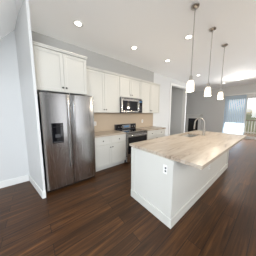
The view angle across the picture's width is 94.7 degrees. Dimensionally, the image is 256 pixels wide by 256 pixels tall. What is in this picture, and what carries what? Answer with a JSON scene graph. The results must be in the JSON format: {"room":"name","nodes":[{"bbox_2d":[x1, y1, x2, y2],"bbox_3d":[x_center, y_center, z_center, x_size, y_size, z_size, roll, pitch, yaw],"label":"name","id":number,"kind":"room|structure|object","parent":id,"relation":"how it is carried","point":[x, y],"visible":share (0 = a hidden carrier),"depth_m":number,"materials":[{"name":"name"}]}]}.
{"room":"kitchen","nodes":[
{"label":"kitchen","id":0,"kind":"room"},
{"bbox_2d":[0,0,16,38],"bbox_3d":[-2.002,-1.312,1.506,0.890,1.050,1.349,-5,9,-38],"label":"soffit","id":1,"kind":"structure","parent":0,"point":[8,15],"depth_m":1.87,"materials":[{"name":"white paint"}]},
{"bbox_2d":[14,0,44,190],"bbox_3d":[-1.771,-0.363,2.120,0.230,3.080,0.860,-5,9,-38],"label":"wall","id":2,"kind":"structure","parent":0,"point":[24,49],"depth_m":1.99,"materials":[{"name":"white paint"}]},
{"bbox_2d":[0,30,185,180],"bbox_3d":[-2.054,-0.412,2.537,13.150,3.080,0.150,-5,9,-38],"label":"wall","id":3,"kind":"structure","parent":0,"point":[13,157],"depth_m":2.32,"materials":[{"name":"white paint"}]},
{"bbox_2d":[32,41,86,95],"bbox_3d":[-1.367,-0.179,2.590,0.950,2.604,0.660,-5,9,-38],"label":"upper cabinet","id":4,"kind":"object","parent":3,"relation":"attached to","point":[59,71],"visible":0.85,"depth_m":2.18,"materials":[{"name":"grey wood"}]},
{"bbox_2d":[31,31,153,82],"bbox_3d":[-0.461,-1.792,3.550,3.800,0.580,0.004,-5,9,-38],"label":"wall","id":5,"kind":"structure","parent":3,"relation":"attached to","point":[100,61],"depth_m":3.30,"materials":[{"name":"grey paint"}]},
{"bbox_2d":[0,83,186,198],"bbox_3d":[0.159,-0.278,2.300,16.000,2.870,8.000,-5,9,-38],"label":"trim","id":6,"kind":"structure","parent":3,"relation":"attached to","point":[14,181],"depth_m":2.51,"materials":[{"name":"white wood"}]},
{"bbox_2d":[86,66,119,112],"bbox_3d":[-0.708,-0.961,3.218,0.970,1.079,0.360,-5,9,-38],"label":"upper cabinet","id":7,"kind":"object","parent":3,"relation":"attached to","point":[103,88],"visible":0.79,"depth_m":3.09,"materials":[{"name":"grey wood"}]},
{"bbox_2d":[94,113,152,131],"bbox_3d":[-0.079,-0.234,4.041,2.865,0.570,0.006,-5,9,-38],"label":"backsplash panel","id":8,"kind":"object","parent":3,"relation":"attached to","point":[106,121],"visible":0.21,"depth_m":3.86,"materials":[{"name":"beige tile"}]},
{"bbox_2d":[120,74,140,98],"bbox_3d":[0.004,-1.257,3.753,0.842,0.619,0.360,-5,9,-38],"label":"upper cabinet","id":9,"kind":"object","parent":3,"relation":"attached to","point":[130,87],"visible":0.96,"depth_m":3.62,"materials":[{"name":"grey wood"}]},
{"bbox_2d":[120,97,141,112],"bbox_3d":[0.037,-0.712,3.777,0.841,0.449,0.460,-5,9,-38],"label":"microwave","id":10,"kind":"object","parent":9,"relation":"attached to","point":[130,105],"visible":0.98,"depth_m":3.59,"materials":[{"name":"silver metal"}]},
{"bbox_2d":[141,80,160,112],"bbox_3d":[0.738,-1.097,4.360,1.025,1.079,0.360,-5,9,-38],"label":"upper cabinet","id":11,"kind":"object","parent":3,"relation":"attached to","point":[150,94],"visible":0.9,"depth_m":4.22,"materials":[{"name":"grey wood"}]},
{"bbox_2d":[0,138,255,255],"bbox_3d":[0.159,1.206,2.477,16.300,0.120,8.300,-5,9,-38],"label":"floor","id":12,"kind":"structure","parent":0,"point":[103,212],"depth_m":1.60,"materials":[{"name":"brown wood"}]},
{"bbox_2d":[38,91,95,192],"bbox_3d":[-1.289,0.230,2.554,0.915,1.800,0.836,-5,9,-38],"label":"fridge","id":13,"kind":"object","parent":12,"relation":"on","point":[67,133],"visible":1,"depth_m":2.22,"materials":[{"name":"grey metal"}]},
{"bbox_2d":[94,130,126,171],"bbox_3d":[-0.608,0.585,3.293,0.950,0.920,0.646,-5,9,-38],"label":"base cabinet","id":14,"kind":"object","parent":12,"relation":"on","point":[110,148],"visible":0.88,"depth_m":3.06,"materials":[{"name":"grey wood"}]},
{"bbox_2d":[114,123,147,162],"bbox_3d":[0.120,0.436,3.808,0.841,1.095,0.716,-5,9,-38],"label":"range","id":15,"kind":"object","parent":12,"relation":"on","point":[134,134],"visible":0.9,"depth_m":3.58,"materials":[{"name":"silver metal"}]},
{"bbox_2d":[138,126,165,139],"bbox_3d":[0.836,0.449,4.433,1.040,0.920,0.646,-5,9,-38],"label":"base cabinet","id":16,"kind":"object","parent":12,"relation":"on","point":[153,132],"visible":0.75,"depth_m":4.17,"materials":[{"name":"grey wood"}]},
{"bbox_2d":[131,134,228,228],"bbox_3d":[1.341,0.690,2.588,2.726,0.878,0.829,-5,9,-38],"label":"kitchen island","id":17,"kind":"object","parent":12,"relation":"on","point":[174,178],"depth_m":1.70,"materials":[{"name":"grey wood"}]},
{"bbox_2d":[129,130,244,169],"bbox_3d":[1.446,0.242,2.454,2.730,0.040,1.140,-5,9,-38],"label":"island countertop","id":18,"kind":"structure","parent":17,"relation":"on","point":[197,152],"depth_m":1.86,"materials":[{"name":"beige stone"}]},
{"bbox_2d":[194,118,205,134],"bbox_3d":[1.789,-0.044,2.930,0.125,0.412,0.274,-5,9,-38],"label":"faucet","id":19,"kind":"object","parent":18,"relation":"on","point":[204,129],"visible":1,"depth_m":2.84,"materials":[{"name":"silver metal"}]},
{"bbox_2d":[185,114,202,131],"bbox_3d":[4.934,-0.339,9.013,0.210,1.400,1.240,-5,9,-38],"label":"fireplace","id":20,"kind":"object","parent":12,"relation":"on","point":[190,121],"visible":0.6,"depth_m":9.05,"materials":[{"name":"white"}]},
{"bbox_2d":[15,0,255,92],"bbox_3d":[0.159,-1.971,2.098,16.300,0.120,8.300,-5,9,-38],"label":"ceiling","id":21,"kind":"structure","parent":0,"point":[155,32],"depth_m":2.41,"materials":[{"name":"white paint"}]},
{"bbox_2d":[73,20,82,26],"bbox_3d":[-0.916,-1.915,2.170,0.180,0.008,0.180,-5,9,-38],"label":"recessed light","id":22,"kind":"object","parent":21,"relation":"in","point":[77,23],"visible":1,"depth_m":2.17,"materials":[{"name":"white"}]},
{"bbox_2d":[184,34,192,39],"bbox_3d":[1.312,-1.960,2.547,0.180,0.008,0.180,-5,9,-38],"label":"recessed light","id":23,"kind":"object","parent":21,"relation":"in","point":[189,36],"visible":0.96,"depth_m":2.55,"materials":[{"name":"white"}]},
{"bbox_2d":[186,3,199,91],"bbox_3d":[1.037,-1.244,1.897,0.124,1.274,0.124,-5,9,-38],"label":"pendant light","id":24,"kind":"object","parent":21,"relation":"hanging from","point":[190,82],"visible":0.96,"depth_m":1.91,"materials":[{"name":"white glass"}]},
{"bbox_2d":[204,27,215,95],"bbox_3d":[1.655,-1.303,2.385,0.124,1.274,0.124,-5,9,-38],"label":"pendant light","id":25,"kind":"object","parent":21,"relation":"hanging from","point":[207,92],"visible":1,"depth_m":2.40,"materials":[{"name":"white glass"}]},
{"bbox_2d":[217,44,227,98],"bbox_3d":[2.336,-1.367,2.923,0.124,1.274,0.124,-5,9,-38],"label":"pendant light","id":26,"kind":"object","parent":21,"relation":"hanging from","point":[220,95],"visible":1,"depth_m":2.94,"materials":[{"name":"white glass"}]},
{"bbox_2d":[170,87,182,134],"bbox_3d":[2.325,-1.025,7.678,0.150,3.080,2.500,-5,9,-38],"label":"wall","id":27,"kind":"structure","parent":0,"point":[176,109],"depth_m":6.92,"materials":[{"name":"white paint"}]},
{"bbox_2d":[185,83,255,132],"bbox_3d":[6.478,-0.978,7.279,0.150,3.080,8.000,-5,9,-38],"label":"wall","id":28,"kind":"structure","parent":0,"point":[210,108],"depth_m":8.06,"materials":[{"name":"white paint"}]},
{"bbox_2d":[222,94,255,139],"bbox_3d":[6.812,-0.641,6.865,0.148,2.510,2.000,-5,9,-38],"label":"sliding door","id":29,"kind":"structure","parent":28,"relation":"in","point":[245,116],"depth_m":6.78,"materials":[{"name":"white"}]},
{"bbox_2d":[222,92,255,134],"bbox_3d":[6.709,-0.686,6.778,0.080,2.540,1.980,-5,9,-38],"label":"vertical blind","id":30,"kind":"object","parent":29,"relation":"attached to","point":[241,113],"visible":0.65,"depth_m":7.11,"materials":[{"name":"plastic"}]},
{"label":"outside","id":31,"kind":"structure","parent":0,"visible":0},
{"bbox_2d":[227,98,255,133],"bbox_3d":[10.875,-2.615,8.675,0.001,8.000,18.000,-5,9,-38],"label":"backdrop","id":32,"kind":"structure","parent":31,"point":[249,109],"depth_m":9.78,"materials":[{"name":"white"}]},
{"bbox_2d":[228,132,255,136],"bbox_3d":[7.967,0.576,8.013,2.840,0.120,6.000,-5,9,-38],"label":"deck","id":33,"kind":"object","parent":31,"point":[249,135],"depth_m":8.44,"materials":[{"name":"brown wood"}]},
{"bbox_2d":[227,120,255,133],"bbox_3d":[8.938,-0.076,8.713,0.100,1.010,6.000,-5,9,-38],"label":"railing","id":34,"kind":"object","parent":33,"relation":"on","point":[248,126],"depth_m":8.69,"materials":[{"name":"white"}]}
]}

